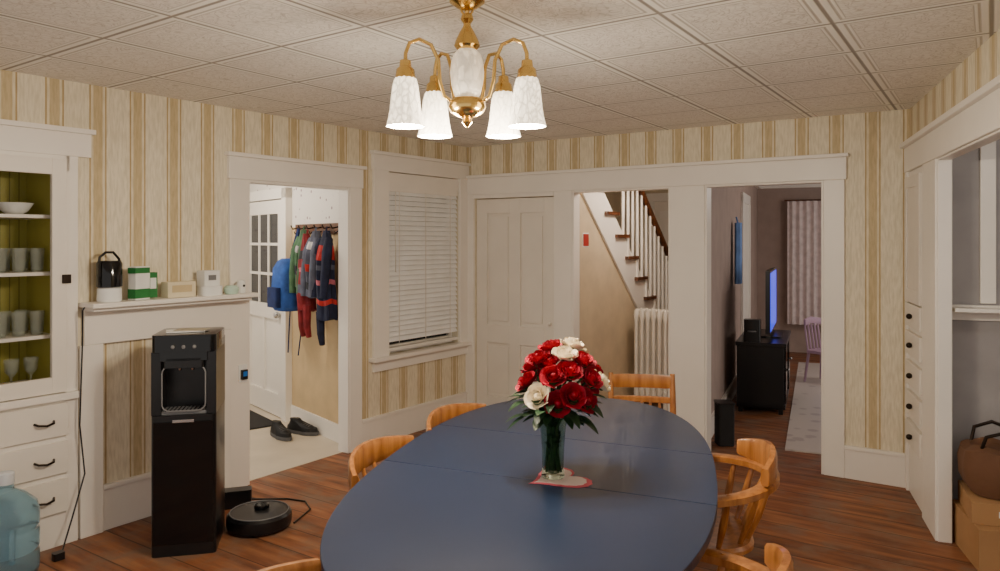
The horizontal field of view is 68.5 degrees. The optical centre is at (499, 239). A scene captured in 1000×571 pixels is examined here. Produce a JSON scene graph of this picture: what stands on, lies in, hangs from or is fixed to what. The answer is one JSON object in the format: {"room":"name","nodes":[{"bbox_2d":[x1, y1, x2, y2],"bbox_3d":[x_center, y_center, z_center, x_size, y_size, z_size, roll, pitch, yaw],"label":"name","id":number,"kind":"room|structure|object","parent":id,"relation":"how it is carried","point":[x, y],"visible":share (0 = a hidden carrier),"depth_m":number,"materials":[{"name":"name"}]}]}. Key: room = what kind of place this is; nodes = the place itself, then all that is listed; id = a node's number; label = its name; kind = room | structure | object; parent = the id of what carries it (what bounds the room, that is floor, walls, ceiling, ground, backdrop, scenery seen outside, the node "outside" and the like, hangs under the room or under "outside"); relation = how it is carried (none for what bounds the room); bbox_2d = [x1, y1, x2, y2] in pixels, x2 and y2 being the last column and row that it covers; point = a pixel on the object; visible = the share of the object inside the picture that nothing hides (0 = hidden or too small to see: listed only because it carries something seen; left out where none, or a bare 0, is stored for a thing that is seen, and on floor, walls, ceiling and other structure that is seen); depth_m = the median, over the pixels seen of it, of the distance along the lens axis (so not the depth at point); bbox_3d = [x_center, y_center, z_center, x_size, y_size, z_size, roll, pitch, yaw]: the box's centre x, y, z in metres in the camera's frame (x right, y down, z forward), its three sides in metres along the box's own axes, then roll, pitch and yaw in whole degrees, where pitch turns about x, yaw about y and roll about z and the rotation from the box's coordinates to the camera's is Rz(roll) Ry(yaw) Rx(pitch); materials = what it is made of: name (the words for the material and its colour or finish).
{"room":"dining room","nodes":[
{"label":"dining room","id":0,"kind":"room"},
{"bbox_2d":[0,70,466,483],"bbox_3d":[-2.233,0.365,3.835,0.072,2.370,6.600,0,0,35],"label":"wall","id":1,"kind":"structure","parent":0,"point":[153,185],"depth_m":4.19,"materials":[{"name":"paper"}]},
{"bbox_2d":[103,472,150,530],"bbox_3d":[-1.920,1.427,4.189,0.030,0.245,0.680,0,0,35],"label":"baseboard","id":2,"kind":"structure","parent":1,"relation":"attached to","point":[127,500],"depth_m":4.01,"materials":[{"name":"white paint"}]},
{"bbox_2d":[238,364,247,382],"bbox_3d":[-1.600,0.835,4.593,0.032,0.110,0.060,0,0,35],"label":"wall outlet","id":3,"kind":"object","parent":1,"relation":"attached to","point":[242,369],"visible":1,"depth_m":4.58,"materials":[{"name":"white plastic"}]},
{"bbox_2d":[224,151,366,486],"bbox_3d":[-1.375,0.502,5.011,0.135,2.095,1.170,0,0,35],"label":"trim","id":4,"kind":"structure","parent":1,"relation":"attached to","point":[243,169],"depth_m":5.01,"materials":[{"name":"white paint"}]},
{"bbox_2d":[362,392,466,442],"bbox_3d":[-0.663,1.442,5.958,0.028,0.215,1.259,0,0,35],"label":"baseboard","id":5,"kind":"structure","parent":1,"relation":"attached to","point":[412,419],"depth_m":5.82,"materials":[{"name":"white paint"}]},
{"bbox_2d":[369,150,471,372],"bbox_3d":[-0.662,0.163,6.027,0.190,1.675,1.194,0,0,35],"label":"window","id":6,"kind":"structure","parent":1,"relation":"in","point":[382,162],"depth_m":5.79,"materials":[{"name":"white paint"}]},
{"bbox_2d":[389,172,457,350],"bbox_3d":[-0.629,0.170,6.050,0.076,1.390,0.869,0,0,35],"label":"window blind","id":7,"kind":"object","parent":6,"relation":"attached to","point":[422,289],"visible":0.9,"depth_m":6.03,"materials":[{"name":"white paint"}]},
{"bbox_2d":[250,184,337,423],"bbox_3d":[-1.883,0.365,6.486,0.080,2.370,2.520,0,0,-39],"label":"wall","id":8,"kind":"structure","parent":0,"point":[315,369],"depth_m":5.94,"materials":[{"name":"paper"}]},
{"bbox_2d":[0,0,999,146],"bbox_3d":[-0.259,-0.850,2.550,4.910,0.060,6.699,0,0,34],"label":"ceiling","id":9,"kind":"structure","parent":0,"point":[603,67],"depth_m":3.25,"materials":[{"name":"tile"}]},
{"bbox_2d":[386,0,545,138],"bbox_3d":[-0.112,-0.598,2.553,0.532,0.443,0.365,0,0,0],"label":"chandelier","id":10,"kind":"object","parent":9,"relation":"hanging from","point":[511,111],"visible":1,"depth_m":2.46,"materials":[{"name":"white glass"}]},
{"bbox_2d":[37,352,976,570],"bbox_3d":[1.253,1.579,5.328,11.590,0.062,13.260,0,0,33],"label":"floor","id":11,"kind":"structure","parent":0,"point":[824,522],"depth_m":4.05,"materials":[{"name":"brown wood"}]},
{"bbox_2d":[0,470,39,570],"bbox_3d":[-2.280,1.310,3.390,0.270,0.480,0.270,0,0,0],"label":"water jug","id":12,"kind":"object","parent":11,"relation":"on","point":[19,509],"visible":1,"depth_m":3.34,"materials":[{"name":"blue plastic"}]},
{"bbox_2d":[0,119,95,551],"bbox_3d":[-2.588,0.487,3.523,0.463,2.125,1.080,0,0,35],"label":"china cabinet","id":13,"kind":"object","parent":11,"relation":"on","point":[39,392],"visible":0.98,"depth_m":3.73,"materials":[{"name":"white paint"}]},
{"bbox_2d":[0,202,33,213],"bbox_3d":[-2.503,-0.158,3.671,0.170,0.060,0.310,0,0,35],"label":"bowls","id":14,"kind":"object","parent":13,"relation":"in","point":[6,207],"visible":0.91,"depth_m":3.68,"materials":[{"name":"white ceramic"}]},
{"bbox_2d":[78,292,258,538],"bbox_3d":[-1.842,0.938,4.176,0.168,1.225,0.990,0,0,35],"label":"mantel shelf","id":15,"kind":"object","parent":11,"relation":"on","point":[124,320],"visible":0.83,"depth_m":3.89,"materials":[{"name":"white paint"}]},
{"bbox_2d":[51,307,85,561],"bbox_3d":[-2.136,0.945,3.656,0.054,1.205,0.249,0,0,2],"label":"power cable","id":16,"kind":"object","parent":15,"relation":"hanging from","point":[59,555],"visible":1,"depth_m":3.76,"materials":[{"name":"black plastic"}]},
{"bbox_2d":[96,251,122,301],"bbox_3d":[-2.056,0.191,3.869,0.124,0.266,0.124,0,0,35],"label":"lantern","id":17,"kind":"object","parent":15,"relation":"on","point":[109,273],"visible":1,"depth_m":3.82,"materials":[{"name":"black metal"}]},
{"bbox_2d":[128,266,149,299],"bbox_3d":[-1.962,0.234,3.996,0.053,0.180,0.104,0,0,18],"label":"box","id":18,"kind":"object","parent":15,"relation":"on","point":[138,276],"visible":1,"depth_m":3.97,"materials":[{"name":"cardboard"}]},
{"bbox_2d":[150,272,156,297],"bbox_3d":[-1.943,0.250,4.095,0.042,0.140,0.050,0,0,35],"label":"box","id":19,"kind":"object","parent":15,"relation":"on","point":[153,275],"visible":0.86,"depth_m":4.08,"materials":[{"name":"green cardboard"}]},
{"bbox_2d":[161,281,195,297],"bbox_3d":[-1.829,0.280,4.186,0.072,0.088,0.170,0,0,35],"label":"box","id":20,"kind":"object","parent":15,"relation":"on","point":[172,289],"visible":1,"depth_m":4.15,"materials":[{"name":"beige cardboard"}]},
{"bbox_2d":[197,285,221,295],"bbox_3d":[-1.712,0.297,4.335,0.100,0.055,0.130,0,0,35],"label":"box","id":21,"kind":"object","parent":15,"relation":"on","point":[201,290],"visible":0.9,"depth_m":4.29,"materials":[{"name":"cardboard"}]},
{"bbox_2d":[197,270,219,285],"bbox_3d":[-1.716,0.224,4.327,0.082,0.090,0.100,0,0,35],"label":"box","id":22,"kind":"object","parent":21,"relation":"on","point":[204,277],"visible":1,"depth_m":4.30,"materials":[{"name":"paper"}]},
{"bbox_2d":[223,285,238,293],"bbox_3d":[-1.620,0.297,4.430,0.090,0.053,0.090,0,0,35],"label":"lidded jar","id":23,"kind":"object","parent":15,"relation":"on","point":[228,289],"visible":1,"depth_m":4.40,"materials":[{"name":"green ceramic"}]},
{"bbox_2d":[236,280,245,292],"bbox_3d":[-1.592,0.284,4.520,0.059,0.080,0.059,0,0,-10],"label":"security camera","id":24,"kind":"object","parent":15,"relation":"on","point":[241,284],"visible":0.95,"depth_m":4.50,"materials":[{"name":"white plastic"}]},
{"bbox_2d":[151,327,224,557],"bbox_3d":[-1.590,1.009,3.766,0.300,1.082,0.338,0,0,-13],"label":"water cooler","id":25,"kind":"object","parent":11,"relation":"on","point":[188,368],"visible":1,"depth_m":3.62,"materials":[{"name":"black plastic"}]},
{"bbox_2d":[166,328,209,332],"bbox_3d":[-1.600,0.462,3.770,0.210,0.008,0.140,0,0,-22],"label":"leaflets","id":26,"kind":"object","parent":25,"relation":"on","point":[180,330],"visible":1,"depth_m":3.73,"materials":[{"name":"white paper"}]},
{"bbox_2d":[226,500,291,536],"bbox_3d":[-1.300,1.492,3.970,0.340,0.105,0.340,0,0,0],"label":"robot vacuum","id":27,"kind":"object","parent":11,"relation":"on","point":[259,517],"visible":1,"depth_m":3.88,"materials":[{"name":"black plastic"}]},
{"bbox_2d":[250,410,271,429],"bbox_3d":[-2.293,1.542,6.293,0.500,0.012,0.800,0,0,-39],"label":"door mat","id":28,"kind":"object","parent":11,"relation":"on","point":[257,421],"visible":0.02,"depth_m":6.22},
{"bbox_2d":[225,486,310,522],"bbox_3d":[-1.328,1.500,4.261,0.575,0.100,0.299,0,0,23],"label":"dock","id":29,"kind":"object","parent":11,"relation":"on","point":[234,496],"visible":0.69,"depth_m":4.25,"materials":[{"name":"black plastic"}]},
{"bbox_2d":[270,420,291,440],"bbox_3d":[-1.719,1.489,5.761,0.112,0.112,0.316,0,0,-42],"label":"sneaker","id":30,"kind":"object","parent":11,"relation":"on","point":[278,430],"visible":1,"depth_m":5.71,"materials":[{"name":"black leather"}]},
{"bbox_2d":[257,558,320,570],"bbox_3d":[-0.383,1.160,1.542,0.502,0.785,0.544,0,0,14],"label":"dining chair","id":31,"kind":"object","parent":11,"relation":"on","point":[314,564],"visible":1,"depth_m":1.79,"materials":[{"name":"brown wood"}]},
{"bbox_2d":[287,417,318,435],"bbox_3d":[-1.580,1.489,5.881,0.316,0.112,0.112,0,0,25],"label":"sneaker","id":32,"kind":"object","parent":11,"relation":"on","point":[296,425],"visible":0.96,"depth_m":5.84,"materials":[{"name":"black leather"}]},
{"bbox_2d":[348,435,413,489],"bbox_3d":[-0.288,1.160,2.701,0.502,0.785,0.544,0,0,14],"label":"dining chair","id":33,"kind":"object","parent":11,"relation":"on","point":[370,452],"visible":0.29,"depth_m":2.81,"materials":[{"name":"brown wood"}]},
{"bbox_2d":[426,403,485,430],"bbox_3d":[-0.058,1.160,3.271,0.502,0.785,0.544,0,0,25],"label":"dining chair","id":34,"kind":"object","parent":11,"relation":"on","point":[439,415],"visible":0.11,"depth_m":3.41,"materials":[{"name":"brown wood"}]},
{"bbox_2d":[320,397,717,570],"bbox_3d":[0.170,1.172,2.637,1.166,0.744,2.300,0,0,14],"label":"dining table","id":35,"kind":"object","parent":11,"relation":"on","point":[459,495],"visible":0.88,"depth_m":2.25,"materials":[{"name":"blue paint"}]},
{"bbox_2d":[529,468,591,487],"bbox_3d":[0.217,0.798,2.477,0.202,0.003,0.196,0,0,16],"label":"doily","id":36,"kind":"object","parent":35,"relation":"on","point":[568,480],"visible":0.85,"depth_m":2.42,"materials":[{"name":"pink fabric"}]},
{"bbox_2d":[505,337,610,479],"bbox_3d":[0.192,0.563,2.471,0.362,0.465,0.339,0,0,0],"label":"vase","id":37,"kind":"object","parent":36,"relation":"on","point":[551,411],"visible":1,"depth_m":2.40,"materials":[{"name":"red plant"}]},
{"bbox_2d":[504,191,667,397],"bbox_3d":[1.028,0.373,7.299,0.990,2.355,2.530,0,0,34],"label":"staircase","id":38,"kind":"structure","parent":11,"relation":"on","point":[612,283],"depth_m":6.58,"materials":[{"name":"white paint"}]},
{"bbox_2d":[583,233,588,246],"bbox_3d":[0.716,0.000,6.124,0.006,0.120,0.110,0,0,34],"label":"light switch","id":39,"kind":"object","parent":38,"relation":"attached to","point":[585,235],"visible":1,"depth_m":6.12,"materials":[{"name":"red plastic"}]},
{"bbox_2d":[608,372,675,414],"bbox_3d":[0.764,1.150,3.921,0.450,0.805,0.488,0,0,9],"label":"dining chair","id":40,"kind":"object","parent":11,"relation":"on","point":[616,380],"visible":0.24,"depth_m":4.13,"materials":[{"name":"brown wood"}]},
{"bbox_2d":[634,308,667,410],"bbox_3d":[1.387,1.089,6.657,0.366,0.918,0.247,0,0,34],"label":"radiator","id":41,"kind":"object","parent":11,"relation":"on","point":[650,325],"visible":0.68,"depth_m":6.65,"materials":[{"name":"white metal"}]},
{"bbox_2d":[714,399,734,445],"bbox_3d":[1.700,1.385,5.570,0.130,0.321,0.150,0,0,0],"label":"waste bin","id":42,"kind":"object","parent":11,"relation":"on","point":[723,408],"visible":1,"depth_m":5.50,"materials":[{"name":"black plastic"}]},
{"bbox_2d":[693,438,779,570],"bbox_3d":[0.782,1.161,2.802,0.532,0.782,0.610,0,0,6],"label":"dining chair","id":43,"kind":"object","parent":11,"relation":"on","point":[731,534],"visible":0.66,"depth_m":2.67,"materials":[{"name":"brown wood"}]},
{"bbox_2d":[700,543,792,570],"bbox_3d":[0.471,1.161,1.870,0.532,0.782,0.610,0,0,30],"label":"dining chair","id":44,"kind":"object","parent":11,"relation":"on","point":[777,557],"visible":0.66,"depth_m":1.98,"materials":[{"name":"brown wood"}]},
{"bbox_2d":[735,329,791,414],"bbox_3d":[2.542,1.232,7.035,0.447,0.635,1.100,0,0,23],"label":"tv stand","id":45,"kind":"object","parent":11,"relation":"on","point":[763,367],"visible":0.94,"depth_m":6.56,"materials":[{"name":"black wood"}]},
{"bbox_2d":[743,318,760,342],"bbox_3d":[2.277,0.815,6.657,0.160,0.200,0.245,0,0,23],"label":"speaker","id":46,"kind":"object","parent":45,"relation":"on","point":[752,327],"visible":1,"depth_m":6.58},
{"bbox_2d":[761,267,782,337],"bbox_3d":[2.601,0.597,7.053,0.200,0.634,0.980,0,0,23],"label":"television","id":47,"kind":"object","parent":45,"relation":"on","point":[770,274],"visible":0.88,"depth_m":6.71,"materials":[{"name":"black plastic"}]},
{"bbox_2d":[785,362,820,453],"bbox_3d":[3.728,1.544,6.990,1.740,0.011,4.200,0,0,23],"label":"area rug","id":48,"kind":"object","parent":11,"relation":"on","point":[804,428],"visible":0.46,"depth_m":6.48,"materials":[{"name":"fabric"}]},
{"bbox_2d":[804,317,820,381],"bbox_3d":[3.512,1.191,7.961,0.326,0.697,0.353,0,0,-34],"label":"chair","id":49,"kind":"object","parent":48,"relation":"on","point":[809,320],"visible":0.69,"depth_m":8.04,"materials":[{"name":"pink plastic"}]},
{"bbox_2d":[904,164,923,517],"bbox_3d":[2.430,0.565,4.333,0.071,1.970,0.560,0,0,20],"label":"drawers","id":50,"kind":"object","parent":11,"relation":"on","point":[913,181],"visible":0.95,"depth_m":4.28,"materials":[{"name":"white paint"}]},
{"bbox_2d":[952,499,999,570],"bbox_3d":[2.474,1.450,3.574,0.380,0.201,0.421,0,0,16],"label":"cardboard box","id":51,"kind":"object","parent":11,"relation":"on","point":[979,543],"visible":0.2,"depth_m":3.46,"materials":[{"name":"brown cardboard"}]},
{"bbox_2d":[958,480,999,526],"bbox_3d":[2.471,1.298,3.596,0.340,0.101,0.361,0,0,23],"label":"cardboard box","id":52,"kind":"object","parent":51,"relation":"on","point":[980,510],"visible":0.74,"depth_m":3.49,"materials":[{"name":"brown cardboard"}]},
{"bbox_2d":[957,420,999,499],"bbox_3d":[2.452,1.079,3.619,0.341,0.331,0.341,0,0,-18],"label":"handbag","id":53,"kind":"object","parent":52,"relation":"on","point":[978,458],"visible":1,"depth_m":3.56,"materials":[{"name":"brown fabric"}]},
{"bbox_2d":[480,191,630,250],"bbox_3d":[0.626,0.365,7.920,0.350,2.370,3.225,0,0,34],"label":"wall","id":54,"kind":"structure","parent":0,"point":[614,198],"depth_m":8.79,"materials":[{"name":"beige paint"}]},
{"bbox_2d":[634,190,667,287],"bbox_3d":[2.093,0.365,8.927,1.670,2.370,0.081,0,0,34],"label":"wall","id":55,"kind":"structure","parent":0,"point":[649,191],"depth_m":9.09,"materials":[{"name":"beige paint"}]},
{"bbox_2d":[646,193,667,309],"bbox_3d":[2.188,0.490,8.790,0.920,2.120,0.039,0,0,34],"label":"door","id":56,"kind":"structure","parent":55,"relation":"in","point":[658,202],"depth_m":8.95,"materials":[{"name":"white paint"}]},
{"bbox_2d":[467,109,909,452],"bbox_3d":[1.153,0.365,5.579,3.570,2.370,0.071,0,0,34],"label":"wall","id":57,"kind":"structure","parent":0,"point":[874,183],"depth_m":4.77,"materials":[{"name":"paper"}]},
{"bbox_2d":[477,197,553,405],"bbox_3d":[0.128,0.595,6.250,0.800,1.900,0.076,0,0,34],"label":"door","id":58,"kind":"structure","parent":57,"relation":"in","point":[515,236],"depth_m":6.27,"materials":[{"name":"white paint"}]},
{"bbox_2d":[466,153,848,477],"bbox_3d":[1.002,0.492,5.659,3.090,2.115,0.135,0,0,34],"label":"trim","id":59,"kind":"structure","parent":57,"relation":"attached to","point":[689,185],"depth_m":5.34,"materials":[{"name":"white paint"}]},
{"bbox_2d":[844,445,904,487],"bbox_3d":[2.390,1.442,4.693,0.347,0.215,0.028,0,0,34],"label":"baseboard","id":60,"kind":"structure","parent":57,"relation":"attached to","point":[885,467],"depth_m":4.68,"materials":[{"name":"white paint"}]},
{"bbox_2d":[711,186,756,414],"bbox_3d":[2.528,0.365,7.918,0.082,2.370,5.350,0,0,23],"label":"wall","id":61,"kind":"structure","parent":0,"point":[726,201],"depth_m":6.79,"materials":[{"name":"paint"}]},
{"bbox_2d":[711,374,736,437],"bbox_3d":[2.614,1.475,7.990,0.020,0.150,5.150,0,0,23],"label":"baseboard","id":62,"kind":"structure","parent":61,"relation":"attached to","point":[731,390],"depth_m":6.93,"materials":[{"name":"white paint"}]},
{"bbox_2d":[734,217,741,283],"bbox_3d":[2.360,0.099,7.277,0.070,0.662,0.272,0,0,23],"label":"hanging towel","id":63,"kind":"object","parent":61,"relation":"hanging from","point":[738,226],"visible":1,"depth_m":7.20,"materials":[{"name":"blue fabric"}]},
{"bbox_2d":[741,192,750,333],"bbox_3d":[2.857,0.510,8.539,0.030,2.080,0.950,0,0,23],"label":"door","id":64,"kind":"structure","parent":61,"relation":"in","point":[745,199],"depth_m":8.49,"materials":[{"name":"white paint"}]},
{"bbox_2d":[755,184,820,188],"bbox_3d":[4.512,-0.770,7.115,4.200,0.100,5.250,0,0,23],"label":"crown molding","id":65,"kind":"structure","parent":61,"relation":"attached to","point":[800,185],"depth_m":10.12,"materials":[{"name":"white paint"}]},
{"bbox_2d":[757,187,820,352],"bbox_3d":[5.533,0.365,9.576,4.280,2.370,0.081,0,0,23],"label":"wall","id":66,"kind":"structure","parent":0,"point":[771,206],"depth_m":10.25,"materials":[{"name":"paint"}]},
{"bbox_2d":[784,199,820,325],"bbox_3d":[4.538,0.299,9.807,1.390,1.702,0.052,0,0,23],"label":"lace curtain","id":67,"kind":"object","parent":66,"relation":"hanging from","point":[803,215],"visible":0.3,"depth_m":9.98,"materials":[{"name":"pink fabric"}]},
{"bbox_2d":[910,29,999,136],"bbox_3d":[1.807,0.365,2.422,0.041,2.370,4.600,0,0,20],"label":"wall","id":68,"kind":"structure","parent":0,"point":[982,66],"depth_m":3.42,"materials":[{"name":"paper"}]},
{"bbox_2d":[900,75,999,542],"bbox_3d":[2.126,0.475,3.396,0.105,2.150,2.530,0,0,20],"label":"trim","id":69,"kind":"structure","parent":68,"relation":"attached to","point":[973,123],"depth_m":3.77,"materials":[{"name":"white paint"}]},
{"bbox_2d":[952,139,999,499],"bbox_3d":[2.953,0.365,3.695,1.259,2.370,0.030,0,0,20],"label":"wall","id":70,"kind":"structure","parent":0,"point":[975,344],"depth_m":3.85,"materials":[{"name":"grey paint"}]},
{"bbox_2d":[952,304,999,320],"bbox_3d":[2.878,0.380,3.637,1.140,0.080,0.130,0,0,20],"label":"shelf","id":71,"kind":"object","parent":70,"relation":"attached to","point":[959,312],"visible":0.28,"depth_m":3.81,"materials":[{"name":"white paint"}]},
{"bbox_2d":[980,141,995,303],"bbox_3d":[2.534,-0.160,3.817,0.070,0.980,0.018,0,0,20],"label":"trim","id":72,"kind":"structure","parent":70,"relation":"attached to","point":[987,152],"depth_m":3.81,"materials":[{"name":"white paint"}]},
{"bbox_3d":[-3.712,0.365,6.672,2.680,2.370,0.080,0,0,-39],"label":"wall","id":73,"kind":"structure","parent":0,"visible":0},
{"bbox_2d":[250,187,291,421],"bbox_3d":[-2.155,0.550,6.670,0.110,2.000,1.050,0,0,-39],"label":"door","id":74,"kind":"structure","parent":73,"relation":"in","point":[270,221],"depth_m":6.59,"materials":[{"name":"white paint"}]},
{"bbox_2d":[291,405,337,442],"bbox_3d":[-1.462,1.480,5.894,0.014,0.140,1.030,0,0,-39],"label":"baseboard","id":75,"kind":"structure","parent":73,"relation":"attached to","point":[326,428],"depth_m":5.85,"materials":[{"name":"white paint"}]},
{"bbox_2d":[291,223,337,233],"bbox_3d":[-1.475,-0.088,5.851,0.089,0.084,0.860,0,0,-39],"label":"coat rack","id":76,"kind":"object","parent":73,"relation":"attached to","point":[332,227],"visible":0.73,"depth_m":5.81,"materials":[{"name":"brown wood"}]},
{"bbox_2d":[267,228,300,355],"bbox_3d":[-1.738,0.418,5.952,0.239,1.026,0.286,0,0,-39],"label":"backpack","id":77,"kind":"object","parent":76,"relation":"hanging from","point":[279,298],"visible":0.73,"depth_m":5.85,"materials":[{"name":"fabric"}]},
{"bbox_2d":[289,226,306,293],"bbox_3d":[-1.568,0.155,5.814,0.150,0.534,0.215,0,0,-39],"label":"coat","id":78,"kind":"object","parent":76,"relation":"hanging from","point":[295,250],"visible":0.4,"depth_m":5.81,"materials":[{"name":"green fabric"}]},
{"bbox_2d":[296,230,316,337],"bbox_3d":[-1.504,0.338,5.720,0.148,0.839,0.188,0,0,-39],"label":"coat","id":79,"kind":"object","parent":76,"relation":"hanging from","point":[306,305],"visible":0.59,"depth_m":5.67,"materials":[{"name":"red fabric"}]},
{"bbox_2d":[300,227,320,297],"bbox_3d":[-1.420,0.170,5.625,0.161,0.544,0.215,0,0,-39],"label":"coat","id":80,"kind":"object","parent":76,"relation":"hanging from","point":[308,267],"visible":0.66,"depth_m":5.58,"materials":[{"name":"fabric"}]},
{"bbox_2d":[311,227,337,345],"bbox_3d":[-1.313,0.348,5.506,0.156,0.899,0.245,0,0,-39],"label":"coat","id":81,"kind":"object","parent":76,"relation":"hanging from","point":[324,289],"visible":0.99,"depth_m":5.45,"materials":[{"name":"blue fabric"}]}
]}

